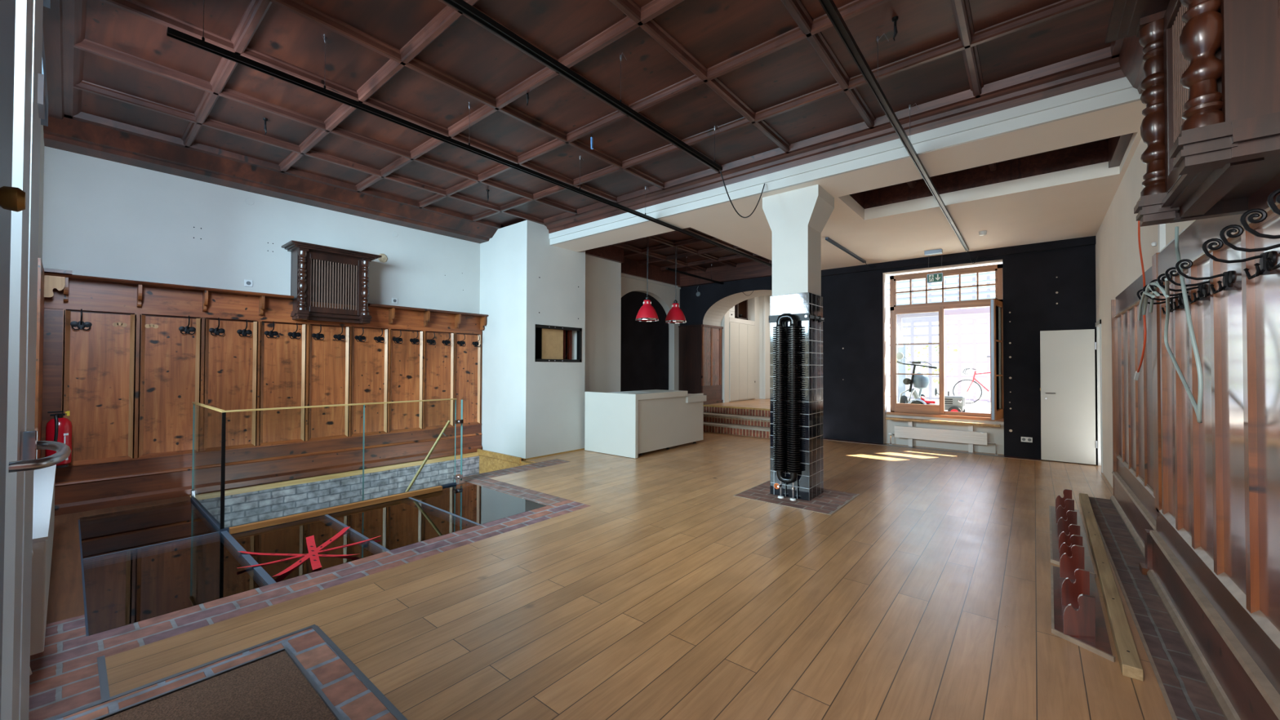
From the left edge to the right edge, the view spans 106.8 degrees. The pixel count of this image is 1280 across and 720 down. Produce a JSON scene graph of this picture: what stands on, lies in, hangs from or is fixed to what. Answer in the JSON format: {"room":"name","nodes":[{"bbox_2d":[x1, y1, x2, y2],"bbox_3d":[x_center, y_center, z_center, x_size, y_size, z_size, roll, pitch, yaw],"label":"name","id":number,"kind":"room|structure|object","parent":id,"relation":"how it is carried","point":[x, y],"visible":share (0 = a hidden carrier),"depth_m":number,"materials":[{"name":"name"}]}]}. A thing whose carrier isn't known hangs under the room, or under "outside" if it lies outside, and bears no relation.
{"room":"empty restaurant hall","nodes":[
{"label":"empty restaurant hall","id":0,"kind":"room"},
{"bbox_2d":[38,124,44,262],"bbox_3d":[-2.720,-0.483,1.895,8.200,3.900,0.230,0,-1,40],"label":"wall","id":1,"kind":"structure","parent":0,"point":[42,141],"depth_m":4.25,"materials":[{"name":"white paint"}]},
{"bbox_2d":[0,0,71,719],"bbox_3d":[-1.614,-0.138,1.244,2.971,3.200,0.152,0,-1,39],"label":"door","id":2,"kind":"structure","parent":1,"relation":"in","point":[24,95],"depth_m":1.07,"materials":[{"name":"grey"}]},
{"bbox_2d":[29,464,56,675],"bbox_3d":[-3.810,1.160,3.004,2.665,0.642,0.115,0,-1,40],"label":"panel radiator","id":3,"kind":"object","parent":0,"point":[43,507],"visible":0.37,"depth_m":2.30,"materials":[{"name":"white"}]},
{"bbox_2d":[32,464,56,542],"bbox_3d":[-3.830,0.846,3.026,2.610,0.015,0.115,0,-1,40],"label":"grille","id":4,"kind":"object","parent":3,"relation":"attached to","point":[43,478],"depth_m":2.81,"materials":[{"name":"white"}]},
{"bbox_2d":[42,146,479,314],"bbox_3d":[-2.554,-0.366,8.365,0.510,3.960,10.200,0,-1,40],"label":"wall","id":5,"kind":"structure","parent":0,"point":[103,218],"depth_m":5.51,"materials":[{"name":"white paint"}]},
{"bbox_2d":[40,271,488,515],"bbox_3d":[-4.165,0.364,6.288,0.275,2.315,4.705,0,-1,40],"label":"panelling","id":6,"kind":"object","parent":5,"relation":"attached to","point":[129,383],"visible":0.93,"depth_m":5.59,"materials":[{"name":"brown wood"}]},
{"bbox_2d":[34,257,71,458],"bbox_3d":[-5.280,0.319,4.275,1.090,2.345,0.187,0,-1,40],"label":"corner shelf","id":7,"kind":"object","parent":6,"relation":"attached to","point":[46,283],"visible":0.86,"depth_m":4.13,"materials":[{"name":"brown wood"}]},
{"bbox_2d":[44,410,72,468],"bbox_3d":[-5.534,0.750,4.508,0.211,0.530,0.160,0,-1,11],"label":"fire extinguisher","id":8,"kind":"object","parent":6,"relation":"attached to","point":[59,428],"visible":0.71,"depth_m":4.47,"materials":[{"name":"red paint"}]},
{"bbox_2d":[63,433,68,460],"bbox_3d":[-5.431,0.821,4.492,0.002,0.255,0.036,0,-1,7],"label":"print","id":9,"kind":"object","parent":8,"relation":"attached to","point":[65,435],"depth_m":4.50,"materials":[{"name":"paper"}]},
{"bbox_2d":[70,309,92,330],"bbox_3d":[-5.511,-0.397,4.685,0.119,0.207,0.142,0,-1,40],"label":"coat hook","id":10,"kind":"object","parent":6,"relation":"attached to","point":[81,325],"visible":1,"depth_m":4.71,"materials":[{"name":"metal"}]},
{"bbox_2d":[178,315,195,334],"bbox_3d":[-5.019,-0.388,5.277,0.119,0.207,0.142,0,-1,40],"label":"coat hook","id":11,"kind":"object","parent":6,"relation":"attached to","point":[187,330],"visible":1,"depth_m":5.30,"materials":[{"name":"metal"}]},
{"bbox_2d":[208,317,225,335],"bbox_3d":[-4.860,-0.383,5.470,0.119,0.207,0.142,0,-1,40],"label":"coat hook","id":12,"kind":"object","parent":6,"relation":"attached to","point":[216,331],"visible":1,"depth_m":5.49,"materials":[{"name":"metal"}]},
{"bbox_2d":[236,319,252,337],"bbox_3d":[-4.700,-0.379,5.662,0.119,0.207,0.142,0,-1,40],"label":"coat hook","id":13,"kind":"object","parent":6,"relation":"attached to","point":[244,332],"visible":1,"depth_m":5.68,"materials":[{"name":"metal"}]},
{"bbox_2d":[264,321,278,337],"bbox_3d":[-4.534,-0.374,5.862,0.119,0.207,0.142,0,-1,40],"label":"coat hook","id":14,"kind":"object","parent":6,"relation":"attached to","point":[271,333],"visible":1,"depth_m":5.88,"materials":[{"name":"metal"}]},
{"bbox_2d":[288,322,301,339],"bbox_3d":[-4.381,-0.370,6.047,0.119,0.207,0.142,0,-1,40],"label":"coat hook","id":15,"kind":"object","parent":6,"relation":"attached to","point":[294,335],"visible":1,"depth_m":6.07,"materials":[{"name":"metal"}]},
{"bbox_2d":[281,240,382,324],"bbox_3d":[-4.061,-0.976,6.285,0.445,0.935,1.030,0,-1,40],"label":"upper cabinet","id":16,"kind":"object","parent":5,"relation":"attached to","point":[319,273],"visible":1,"depth_m":6.25,"materials":[{"name":"brown wood"}]},
{"bbox_2d":[309,258,357,310],"bbox_3d":[-4.030,-0.984,6.259,0.015,0.610,0.542,0,-1,40],"label":"grille","id":17,"kind":"object","parent":16,"relation":"attached to","point":[330,260],"depth_m":6.24,"materials":[{"name":"brown"}]},
{"bbox_2d":[198,455,479,527],"bbox_3d":[-3.883,2.858,6.693,0.160,2.540,3.650,0,-1,40],"label":"wall","id":18,"kind":"structure","parent":0,"point":[264,504],"depth_m":6.28,"materials":[{"name":"brick"}]},
{"bbox_2d":[189,452,479,500],"bbox_3d":[-3.875,1.558,6.707,0.170,0.060,3.650,0,-1,40],"label":"trim","id":19,"kind":"structure","parent":18,"relation":"on","point":[280,484],"depth_m":6.22,"materials":[{"name":"brown wood"}]},
{"bbox_2d":[479,454,533,473],"bbox_3d":[-2.125,2.850,7.551,1.450,2.590,0.085,0,-1,40],"label":"wall","id":20,"kind":"structure","parent":0,"point":[486,464],"depth_m":7.71,"materials":[{"name":"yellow wood"}]},
{"bbox_2d":[476,448,521,463],"bbox_3d":[-2.308,1.541,7.656,1.250,0.090,0.030,0,-1,40],"label":"trim","id":21,"kind":"structure","parent":20,"relation":"attached to","point":[482,452],"depth_m":7.59,"materials":[{"name":"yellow wood"}]},
{"bbox_2d":[42,0,1146,287],"bbox_3d":[0.549,-2.105,5.881,8.080,0.430,10.300,0,-1,40],"label":"ceiling","id":22,"kind":"structure","parent":0,"point":[1025,126],"depth_m":4.25,"materials":[{"name":"brown paint"}]},
{"bbox_2d":[166,0,772,266],"bbox_3d":[0.009,-2.044,6.033,0.098,0.411,8.555,0,-1,40],"label":"track","id":23,"kind":"object","parent":22,"relation":"hanging from","point":[202,44],"visible":0.99,"depth_m":3.74,"materials":[{"name":"black metal"}]},
{"bbox_2d":[442,0,722,171],"bbox_3d":[-0.522,-2.090,3.060,0.098,0.401,4.190,0,-1,40],"label":"track","id":24,"kind":"object","parent":22,"relation":"hanging from","point":[461,6],"visible":1,"depth_m":3.17,"materials":[{"name":"black metal"}]},
{"bbox_2d":[720,170,764,217],"bbox_3d":[1.095,-1.737,5.000,0.012,0.490,0.882,-1,-1,44],"label":"cable","id":25,"kind":"object","parent":24,"relation":"hanging from","point":[720,171],"visible":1,"depth_m":4.90,"materials":[{"name":"black plastic"}]},
{"bbox_2d":[635,236,658,321],"bbox_3d":[0.127,-1.440,8.262,0.408,1.519,0.408,0,-1,40],"label":"pendant lamp","id":26,"kind":"object","parent":22,"relation":"hanging from","point":[646,313],"visible":1,"depth_m":8.14,"materials":[{"name":"red metal"}]},
{"bbox_2d":[664,243,686,323],"bbox_3d":[0.669,-1.444,8.916,0.408,1.489,0.408,0,-1,40],"label":"pendant lamp","id":27,"kind":"object","parent":22,"relation":"hanging from","point":[675,315],"visible":1,"depth_m":8.81,"materials":[{"name":"red metal"}]},
{"bbox_2d":[666,263,723,284],"bbox_3d":[1.259,-1.990,10.294,0.098,0.396,2.200,0,-1,40],"label":"track","id":28,"kind":"object","parent":22,"relation":"hanging from","point":[667,268],"visible":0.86,"depth_m":10.29,"materials":[{"name":"black metal"}]},
{"bbox_2d":[825,236,866,262],"bbox_3d":[3.492,-1.823,7.983,0.044,0.034,2.100,0,-1,40],"label":"track","id":29,"kind":"object","parent":22,"relation":"attached to","point":[829,240],"visible":1,"depth_m":7.82,"materials":[{"name":"black"}]},
{"bbox_2d":[818,0,968,251],"bbox_3d":[2.380,-2.062,4.153,0.098,0.411,9.580,0,-1,40],"label":"track","id":30,"kind":"object","parent":22,"relation":"hanging from","point":[829,6],"visible":1,"depth_m":3.35,"materials":[{"name":"black metal"}]},
{"bbox_2d":[892,16,898,40],"bbox_3d":[1.704,-2.207,3.170,0.040,0.151,0.040,0,-1,40],"label":"ceiling hook","id":31,"kind":"object","parent":22,"relation":"attached to","point":[895,19],"visible":1,"depth_m":3.16,"materials":[{"name":"black metal"}]},
{"bbox_2d":[924,248,942,283],"bbox_3d":[4.937,-1.569,7.978,0.268,0.559,0.175,0,-1,40],"label":"exit sign","id":32,"kind":"object","parent":22,"relation":"hanging from","point":[934,277],"visible":1,"depth_m":7.92,"materials":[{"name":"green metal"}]},
{"bbox_2d":[584,253,621,395],"bbox_3d":[-1.038,-0.830,9.225,0.630,3.000,1.290,0,-1,40],"label":"wall","id":33,"kind":"structure","parent":0,"point":[602,276],"depth_m":9.12,"materials":[{"name":"white paint"}]},
{"bbox_2d":[28,431,1226,719],"bbox_3d":[0.508,1.569,5.921,8.400,0.084,10.400,0,-1,40],"label":"floor","id":34,"kind":"structure","parent":0,"point":[673,583],"depth_m":2.80,"materials":[{"name":"brown wood"}]},
{"bbox_2d":[102,650,337,719],"bbox_3d":[-0.888,1.488,0.989,3.248,0.046,1.024,0,-1,40],"label":"door mat","id":35,"kind":"object","parent":34,"relation":"on","point":[273,687],"visible":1,"depth_m":2.06,"materials":[{"name":"carpet"}]},
{"bbox_2d":[83,483,480,585],"bbox_3d":[-2.999,1.610,4.402,2.815,0.220,2.769,1,-1,-23],"label":"frame","id":36,"kind":"object","parent":34,"relation":"attached to","point":[262,574],"visible":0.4,"depth_m":3.87,"materials":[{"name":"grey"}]},
{"bbox_2d":[80,502,217,560],"bbox_3d":[-4.485,1.504,4.329,1.500,0.016,0.790,0,-1,40],"label":"floor panel","id":37,"kind":"object","parent":36,"relation":"on","point":[122,531],"visible":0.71,"depth_m":4.26,"materials":[{"name":"glass"}]},
{"bbox_2d":[83,533,266,635],"bbox_3d":[-3.302,1.495,3.347,1.555,0.016,0.790,0,-1,40],"label":"floor panel","id":38,"kind":"object","parent":36,"relation":"on","point":[122,589],"visible":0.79,"depth_m":3.23,"materials":[{"name":"glass"}]},
{"bbox_2d":[228,515,382,582],"bbox_3d":[-2.812,1.504,3.938,1.555,0.016,0.725,0,-1,40],"label":"floor panel","id":39,"kind":"object","parent":36,"relation":"on","point":[288,537],"visible":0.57,"depth_m":3.88,"materials":[{"name":"glass"}]},
{"bbox_2d":[237,526,381,577],"bbox_3d":[-2.527,1.480,3.686,0.846,0.024,0.924,0,-1,40],"label":"barrier tape","id":40,"kind":"object","parent":39,"relation":"on","point":[313,554],"visible":1,"depth_m":3.63,"materials":[{"name":"red"}]},
{"bbox_2d":[229,485,442,534],"bbox_3d":[-2.919,1.481,4.807,0.050,0.050,1.895,0,-1,40],"label":"strip","id":41,"kind":"object","parent":39,"relation":"on","point":[254,526],"visible":1,"depth_m":4.63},
{"bbox_2d":[190,398,457,533],"bbox_3d":[-3.545,0.998,5.474,1.545,1.070,2.200,0,-1,40],"label":"glass balustrade","id":42,"kind":"object","parent":36,"relation":"on","point":[219,526],"visible":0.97,"depth_m":4.64,"materials":[{"name":"teal"}]},
{"bbox_2d":[404,420,450,492],"bbox_3d":[-2.650,1.518,5.463,0.155,1.553,1.047,0,-1,40],"label":"stair handrail","id":43,"kind":"object","parent":42,"relation":"attached to","point":[448,421],"visible":0.53,"depth_m":5.69,"materials":[{"name":"brown wood"}]},
{"bbox_2d":[453,400,463,480],"bbox_3d":[-2.305,0.996,6.161,0.109,1.000,0.714,0,-1,-12],"label":"post","id":44,"kind":"object","parent":42,"relation":"attached to","point":[455,421],"visible":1,"depth_m":5.88,"materials":[{"name":"teal"}]},
{"bbox_2d":[328,497,475,550],"bbox_3d":[-2.321,1.514,4.528,1.555,0.016,0.790,0,-1,40],"label":"floor panel","id":45,"kind":"object","parent":36,"relation":"on","point":[402,522],"visible":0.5,"depth_m":4.44,"materials":[{"name":"glass"}]},
{"bbox_2d":[411,482,546,524],"bbox_3d":[-1.815,1.523,5.138,1.555,0.016,0.775,0,-1,40],"label":"floor panel","id":46,"kind":"object","parent":36,"relation":"on","point":[479,504],"visible":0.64,"depth_m":5.10,"materials":[{"name":"glass"}]},
{"bbox_2d":[480,219,585,458],"bbox_3d":[-1.865,-0.305,8.253,1.312,3.720,1.250,0,-1,40],"label":"wall pier","id":47,"kind":"object","parent":34,"relation":"on","point":[531,408],"visible":0.85,"depth_m":7.74,"materials":[{"name":"white paint"}]},
{"bbox_2d":[521,448,584,460],"bbox_3d":[-1.809,1.544,8.169,1.162,0.020,1.262,0,-1,40],"label":"baseboard","id":48,"kind":"object","parent":47,"relation":"attached to","point":[582,448],"visible":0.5,"depth_m":7.72,"materials":[{"name":"brown wood"}]},
{"bbox_2d":[534,324,582,362],"bbox_3d":[-1.464,-0.262,7.977,0.352,0.592,1.000,0,-1,40],"label":"frame","id":49,"kind":"object","parent":47,"relation":"attached to","point":[553,343],"visible":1,"depth_m":7.93,"materials":[{"name":"black metal"}]},
{"bbox_2d":[584,389,706,458],"bbox_3d":[0.162,1.060,8.628,1.145,1.012,2.110,0,-1,40],"label":"counter","id":50,"kind":"object","parent":34,"relation":"on","point":[629,425],"depth_m":7.95,"materials":[{"name":"white paint"}]},
{"bbox_2d":[702,404,769,438],"bbox_3d":[2.047,1.336,10.604,3.310,0.525,0.825,0,-1,40],"label":"brick steps","id":51,"kind":"structure","parent":34,"relation":"on","point":[735,420],"depth_m":10.48,"materials":[{"name":"brick"}]},
{"bbox_2d":[762,184,834,501],"bbox_3d":[1.836,-0.181,5.507,0.645,3.420,0.545,0,-1,40],"label":"tiled column","id":52,"kind":"structure","parent":34,"relation":"on","point":[797,219],"depth_m":5.30,"materials":[{"name":"black tile"}]},
{"bbox_2d":[773,313,800,500],"bbox_3d":[1.615,0.505,5.234,0.303,2.041,0.148,0,-1,40],"label":"radiator","id":53,"kind":"object","parent":52,"relation":"attached to","point":[790,463],"visible":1,"depth_m":5.20,"materials":[{"name":"black metal"}]},
{"bbox_2d":[768,312,825,322],"bbox_3d":[1.801,-0.466,5.471,0.589,0.080,0.477,0,-1,40],"label":"hook rail","id":54,"kind":"object","parent":52,"relation":"attached to","point":[799,317],"visible":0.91,"depth_m":5.24,"materials":[{"name":"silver metal"}]},
{"bbox_2d":[885,417,1000,452],"bbox_3d":[5.292,1.321,8.369,1.700,0.515,0.230,0,-1,40],"label":"shelf","id":55,"kind":"object","parent":34,"relation":"on","point":[971,446],"visible":0.95,"depth_m":8.22,"materials":[{"name":"brown wood"}]},
{"bbox_2d":[888,425,998,455],"bbox_3d":[5.286,1.397,8.362,1.638,0.362,0.066,0,-1,40],"label":"radiator","id":56,"kind":"object","parent":34,"relation":"on","point":[905,432],"visible":1,"depth_m":8.32,"materials":[{"name":"white"}]},
{"bbox_2d":[1048,488,1096,577],"bbox_3d":[3.686,1.390,4.097,0.252,0.255,1.953,0,-1,40],"label":"shelf","id":57,"kind":"object","parent":34,"relation":"on","point":[1066,527],"visible":0.94,"depth_m":3.96,"materials":[{"name":"brown wood"}]},
{"bbox_2d":[1050,544,1115,662],"bbox_3d":[2.648,1.370,2.886,0.247,0.255,1.243,0,-1,40],"label":"wooden board","id":58,"kind":"object","parent":34,"relation":"on","point":[1077,618],"visible":1,"depth_m":2.72,"materials":[{"name":"brown wood"}]},
{"bbox_2d":[1079,493,1143,681],"bbox_3d":[3.611,1.484,3.744,0.070,0.056,4.032,0,-1,41],"label":"timber beam","id":59,"kind":"structure","parent":34,"relation":"on","point":[1130,663],"depth_m":2.80,"materials":[{"name":"beige"}]},
{"bbox_2d":[621,276,679,390],"bbox_3d":[0.045,-0.133,10.954,0.180,3.460,2.770,0,-1,40],"label":"wall","id":60,"kind":"structure","parent":0,"point":[665,295],"depth_m":11.73,"materials":[{"name":"white paint"}]},
{"bbox_2d":[620,291,668,391],"bbox_3d":[-0.009,-0.052,11.030,0.020,3.300,2.360,0,-1,40],"label":"niche","id":61,"kind":"object","parent":60,"relation":"in","point":[644,345],"visible":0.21,"depth_m":11.09,"materials":[{"name":"black paint"}]},
{"bbox_2d":[621,273,680,288],"bbox_3d":[0.117,-1.834,10.908,0.050,0.060,2.790,0,-1,40],"label":"trim","id":62,"kind":"structure","parent":60,"relation":"attached to","point":[622,274],"depth_m":10.99,"materials":[{"name":"grey paint"}]},
{"bbox_2d":[706,398,769,408],"bbox_3d":[3.602,1.359,12.000,3.400,0.525,3.300,0,-1,40],"label":"floor","id":63,"kind":"structure","parent":0,"point":[756,403],"depth_m":11.86,"materials":[{"name":"brown wood"}]},
{"bbox_2d":[728,321,755,402],"bbox_3d":[2.607,0.058,13.061,0.530,2.090,1.470,0,-1,40],"label":"tall cabinet","id":64,"kind":"object","parent":63,"relation":"on","point":[741,336],"visible":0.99,"depth_m":12.83,"materials":[{"name":"white paint"}]},
{"bbox_2d":[720,294,772,402],"bbox_3d":[3.742,-0.572,12.461,3.750,3.400,2.460,0,-1,40],"label":"wall","id":65,"kind":"structure","parent":0,"point":[755,305],"depth_m":13.54,"materials":[{"name":"white paint"}]},
{"bbox_2d":[734,299,747,319],"bbox_3d":[2.700,-1.445,13.274,0.420,0.678,0.600,0,-1,40],"label":"window","id":66,"kind":"structure","parent":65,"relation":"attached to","point":[741,308],"depth_m":13.36,"materials":[{"name":"brown wood"}]},
{"bbox_2d":[763,302,769,399],"bbox_3d":[4.008,-0.273,13.444,0.900,2.770,0.400,0,-1,40],"label":"door","id":67,"kind":"structure","parent":65,"relation":"in","point":[766,305],"depth_m":13.61,"materials":[{"name":"white paint"}]},
{"bbox_2d":[680,244,1097,464],"bbox_3d":[4.359,-0.356,9.758,8.150,3.900,0.906,0,-1,40],"label":"wall","id":68,"kind":"structure","parent":0,"point":[1050,290],"depth_m":8.99,"materials":[{"name":"black paint"}]},
{"bbox_2d":[678,324,701,393],"bbox_3d":[1.240,0.200,11.710,0.670,2.118,0.068,0,-1,40],"label":"wainscot","id":69,"kind":"structure","parent":68,"relation":"attached to","point":[690,335],"depth_m":11.69,"materials":[{"name":"brown wood"}]},
{"bbox_2d":[701,324,723,404],"bbox_3d":[1.808,0.116,11.839,0.060,1.944,0.950,0,-1,40],"label":"panelling","id":70,"kind":"object","parent":68,"relation":"attached to","point":[711,335],"visible":0.92,"depth_m":11.79,"materials":[{"name":"brown wood"}]},
{"bbox_2d":[886,411,1004,421],"bbox_3d":[5.397,1.003,8.494,1.765,0.045,0.130,0,-1,40],"label":"trim","id":71,"kind":"structure","parent":68,"relation":"attached to","point":[887,412],"depth_m":8.44,"materials":[{"name":"brown wood"}]},
{"bbox_2d":[889,263,1004,420],"bbox_3d":[5.229,-0.323,8.253,1.750,2.600,0.870,0,-1,40],"label":"window","id":72,"kind":"structure","parent":68,"relation":"in","point":[996,304],"depth_m":8.52,"materials":[{"name":"brown wood"}]},
{"bbox_2d":[821,235,1095,276],"bbox_3d":[5.237,-1.781,8.425,4.120,0.120,0.070,0,-1,40],"label":"trim","id":73,"kind":"structure","parent":68,"relation":"attached to","point":[1086,241],"depth_m":8.08,"materials":[{"name":"black paint"}]},
{"bbox_2d":[884,413,1004,454],"bbox_3d":[5.383,1.301,8.502,1.810,0.560,0.010,0,-1,40],"label":"wall","id":74,"kind":"structure","parent":0,"point":[995,434],"depth_m":8.41,"materials":[{"name":"white paint"}]},
{"bbox_2d":[1095,137,1195,487],"bbox_3d":[3.711,-0.446,3.192,0.200,3.900,10.240,0,-1,40],"label":"wall","id":75,"kind":"structure","parent":0,"point":[1117,258],"depth_m":5.30,"materials":[{"name":"white paint"}]},
{"bbox_2d":[1095,319,1102,472],"bbox_3d":[6.679,0.501,6.769,0.212,2.120,0.680,0,-1,40],"label":"door frame","id":76,"kind":"structure","parent":75,"relation":"in","point":[1099,322],"depth_m":7.04,"materials":[{"name":"grey paint"}]},
{"bbox_2d":[1040,328,1097,464],"bbox_3d":[6.511,0.548,7.230,0.644,2.013,0.094,0,-1,40],"label":"door","id":77,"kind":"structure","parent":76,"relation":"attached to","point":[1067,357],"depth_m":7.23,"materials":[{"name":"white paint"}]},
{"bbox_2d":[1151,223,1186,252],"bbox_3d":[3.506,-1.210,3.153,0.055,0.974,0.900,0,-1,40],"label":"conduit","id":78,"kind":"object","parent":75,"relation":"attached to","point":[1161,228],"visible":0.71,"depth_m":3.36,"materials":[{"name":"white plastic"}]},
{"bbox_2d":[1105,0,1279,226],"bbox_3d":[2.052,-1.063,1.712,0.445,0.935,1.030,0,-1,40],"label":"upper cabinet","id":79,"kind":"object","parent":75,"relation":"attached to","point":[1210,127],"visible":1,"depth_m":1.48,"materials":[{"name":"brown wood"}]},
{"bbox_2d":[1172,4,1190,159],"bbox_3d":[2.022,-1.071,1.738,0.015,0.610,0.542,0,-1,40],"label":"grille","id":80,"kind":"object","parent":79,"relation":"attached to","point":[1180,94],"depth_m":1.88,"materials":[{"name":"brown"}]},
{"bbox_2d":[1110,173,1279,719],"bbox_3d":[2.800,0.370,2.349,0.155,2.240,7.540,0,-1,40],"label":"panelling","id":81,"kind":"object","parent":75,"relation":"attached to","point":[1200,502],"visible":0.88,"depth_m":2.23,"materials":[{"name":"brown wood"}]},
{"bbox_2d":[1133,220,1146,380],"bbox_3d":[3.748,-0.543,3.568,0.055,1.397,0.653,-1,-1,44],"label":"cable","id":82,"kind":"object","parent":81,"relation":"hanging from","point":[1137,373],"visible":0.79,"depth_m":3.50,"materials":[{"name":"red plastic"}]},
{"bbox_2d":[1136,288,1173,314],"bbox_3d":[3.268,-0.373,3.012,0.162,0.166,0.142,0,-1,40],"label":"coat hook","id":83,"kind":"object","parent":81,"relation":"attached to","point":[1141,290],"visible":0.41,"depth_m":3.02,"materials":[{"name":"metal"}]},
{"bbox_2d":[1142,284,1183,311],"bbox_3d":[3.127,-0.375,2.843,0.162,0.166,0.142,0,-1,40],"label":"coat hook","id":84,"kind":"object","parent":81,"relation":"attached to","point":[1180,297],"visible":0.55,"depth_m":2.81,"materials":[{"name":"metal"}]},
{"bbox_2d":[1149,279,1188,307],"bbox_3d":[2.987,-0.378,2.674,0.162,0.166,0.142,0,-1,40],"label":"coat hook","id":85,"kind":"object","parent":81,"relation":"attached to","point":[1154,280],"visible":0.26,"depth_m":2.69,"materials":[{"name":"metal"}]},
{"bbox_2d":[1137,280,1169,320],"bbox_3d":[3.078,-0.355,2.867,0.074,0.179,0.749,0,-1,40],"label":"cable","id":86,"kind":"object","parent":85,"relation":"hanging from","point":[1142,308],"visible":0.91,"depth_m":2.89,"materials":[{"name":"grey plastic"}]},
{"bbox_2d":[1156,273,1207,303],"bbox_3d":[2.846,-0.381,2.505,0.162,0.166,0.142,0,-1,40],"label":"coat hook","id":87,"kind":"object","parent":81,"relation":"attached to","point":[1200,287],"visible":0.77,"depth_m":2.48,"materials":[{"name":"metal"}]},
{"bbox_2d":[1164,226,1203,422],"bbox_3d":[2.829,-0.227,2.517,0.098,1.046,1.096,-1,-1,43],"label":"cable","id":88,"kind":"object","parent":87,"relation":"hanging from","point":[1197,408],"visible":0.96,"depth_m":2.33,"materials":[{"name":"grey plastic"}]},
{"bbox_2d":[1164,266,1210,299],"bbox_3d":[2.718,-0.383,2.351,0.162,0.166,0.142,0,-1,40],"label":"coat hook","id":89,"kind":"object","parent":81,"relation":"attached to","point":[1206,295],"visible":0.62,"depth_m":2.36,"materials":[{"name":"metal"}]},
{"bbox_2d":[1175,258,1234,293],"bbox_3d":[2.571,-0.386,2.174,0.162,0.166,0.142,0,-1,40],"label":"coat hook","id":90,"kind":"object","parent":81,"relation":"attached to","point":[1228,276],"visible":1,"depth_m":2.15,"materials":[{"name":"metal"}]},
{"bbox_2d":[1201,238,1275,279],"bbox_3d":[2.278,-0.392,1.820,0.162,0.166,0.142,0,-1,40],"label":"coat hook","id":91,"kind":"object","parent":81,"relation":"attached to","point":[1264,268],"visible":0.96,"depth_m":1.80,"materials":[{"name":"metal"}]},
{"bbox_2d":[1219,224,1279,270],"bbox_3d":[2.131,-0.394,1.643,0.162,0.166,0.142,0,-1,40],"label":"coat hook","id":92,"kind":"object","parent":81,"relation":"attached to","point":[1239,228],"visible":1,"depth_m":1.66,"materials":[{"name":"metal"}]},
{"bbox_2d":[1240,208,1279,239],"bbox_3d":[1.990,-0.397,1.474,0.162,0.166,0.142,0,-1,40],"label":"coat hook","id":93,"kind":"object","parent":81,"relation":"attached to","point":[1264,214],"visible":1,"depth_m":1.50,"materials":[{"name":"metal"}]},
{"bbox_2d":[1266,188,1279,215],"bbox_3d":[1.843,-0.400,1.297,0.162,0.166,0.142,0,-1,40],"label":"coat hook","id":94,"kind":"object","parent":81,"relation":"attached to","point":[1272,205],"visible":1,"depth_m":1.34,"materials":[{"name":"metal"}]},
{"label":"outside","id":95,"kind":"structure","parent":0,"visible":0},
{"bbox_2d":[886,262,1002,391],"bbox_3d":[15.428,-1.253,18.602,28.000,6.000,0.300,0,-1,40],"label":"wall","id":96,"kind":"structure","parent":95,"point":[966,349],"depth_m":20.19,"materials":[{"name":"white"}]},
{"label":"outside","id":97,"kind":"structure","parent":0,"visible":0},
{"bbox_2d":[887,388,991,413],"bbox_3d":[16.014,1.423,19.282,28.000,0.270,29.840,0,-1,40],"label":"yard","id":98,"kind":"structure","parent":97,"point":[979,406],"depth_m":14.03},
{"bbox_2d":[897,342,906,401],"bbox_3d":[6.020,0.379,10.886,0.140,1.530,0.150,0,-1,40],"label":"post","id":99,"kind":"object","parent":98,"relation":"on","point":[902,348],"visible":0.64,"depth_m":10.83,"materials":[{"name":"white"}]},
{"bbox_2d":[887,322,921,377],"bbox_3d":[9.895,-0.281,17.777,1.150,3.060,1.135,0,-1,16],"label":"shrub","id":100,"kind":"object","parent":98,"relation":"on","point":[918,352],"visible":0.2,"depth_m":17.67,"materials":[{"name":"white plant"}]},
{"bbox_2d":[896,352,937,403],"bbox_3d":[5.853,0.484,10.156,0.783,1.290,0.918,0,-1,13],"label":"motor scooter","id":101,"kind":"object","parent":98,"relation":"on","point":[919,381],"visible":0.64,"depth_m":9.90,"materials":[{"name":"grey metal"}]},
{"bbox_2d":[907,387,965,412],"bbox_3d":[5.880,0.840,9.447,0.965,0.569,0.512,0,-1,40],"label":"tractor","id":102,"kind":"object","parent":98,"relation":"on","point":[952,403],"visible":0.49,"depth_m":9.21,"materials":[{"name":"grey metal"}]},
{"bbox_2d":[944,395,964,407],"bbox_3d":[6.090,0.803,9.265,0.400,0.200,0.224,0,-1,40],"label":"hood","id":103,"kind":"object","parent":102,"relation":"attached to","point":[949,401],"depth_m":9.16,"materials":[{"name":"white metal"}]},
{"bbox_2d":[921,337,957,384],"bbox_3d":[10.240,0.249,16.202,1.136,1.961,1.176,0,-1,40],"label":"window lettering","id":104,"kind":"object","parent":98,"relation":"on","point":[937,346],"visible":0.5,"depth_m":16.11,"materials":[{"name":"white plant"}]},
{"bbox_2d":[886,271,995,402],"bbox_3d":[8.899,-0.667,14.238,2.850,3.730,0.080,0,-1,40],"label":"window grille","id":105,"kind":"object","parent":98,"relation":"on","point":[974,317],"visible":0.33,"depth_m":13.88,"materials":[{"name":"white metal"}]},
{"bbox_2d":[886,265,995,402],"bbox_3d":[8.113,-0.509,9.780,6.000,3.289,4.619,0,-1,40],"label":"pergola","id":106,"kind":"object","parent":98,"relation":"on","point":[977,310],"visible":0.07,"depth_m":11.69,"materials":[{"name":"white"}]},
{"bbox_2d":[952,368,991,404],"bbox_3d":[9.142,0.674,12.417,1.628,0.999,0.444,0,-1,40],"label":"bicycle","id":107,"kind":"object","parent":98,"relation":"on","point":[965,373],"visible":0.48,"depth_m":12.61,"materials":[{"name":"red metal"}]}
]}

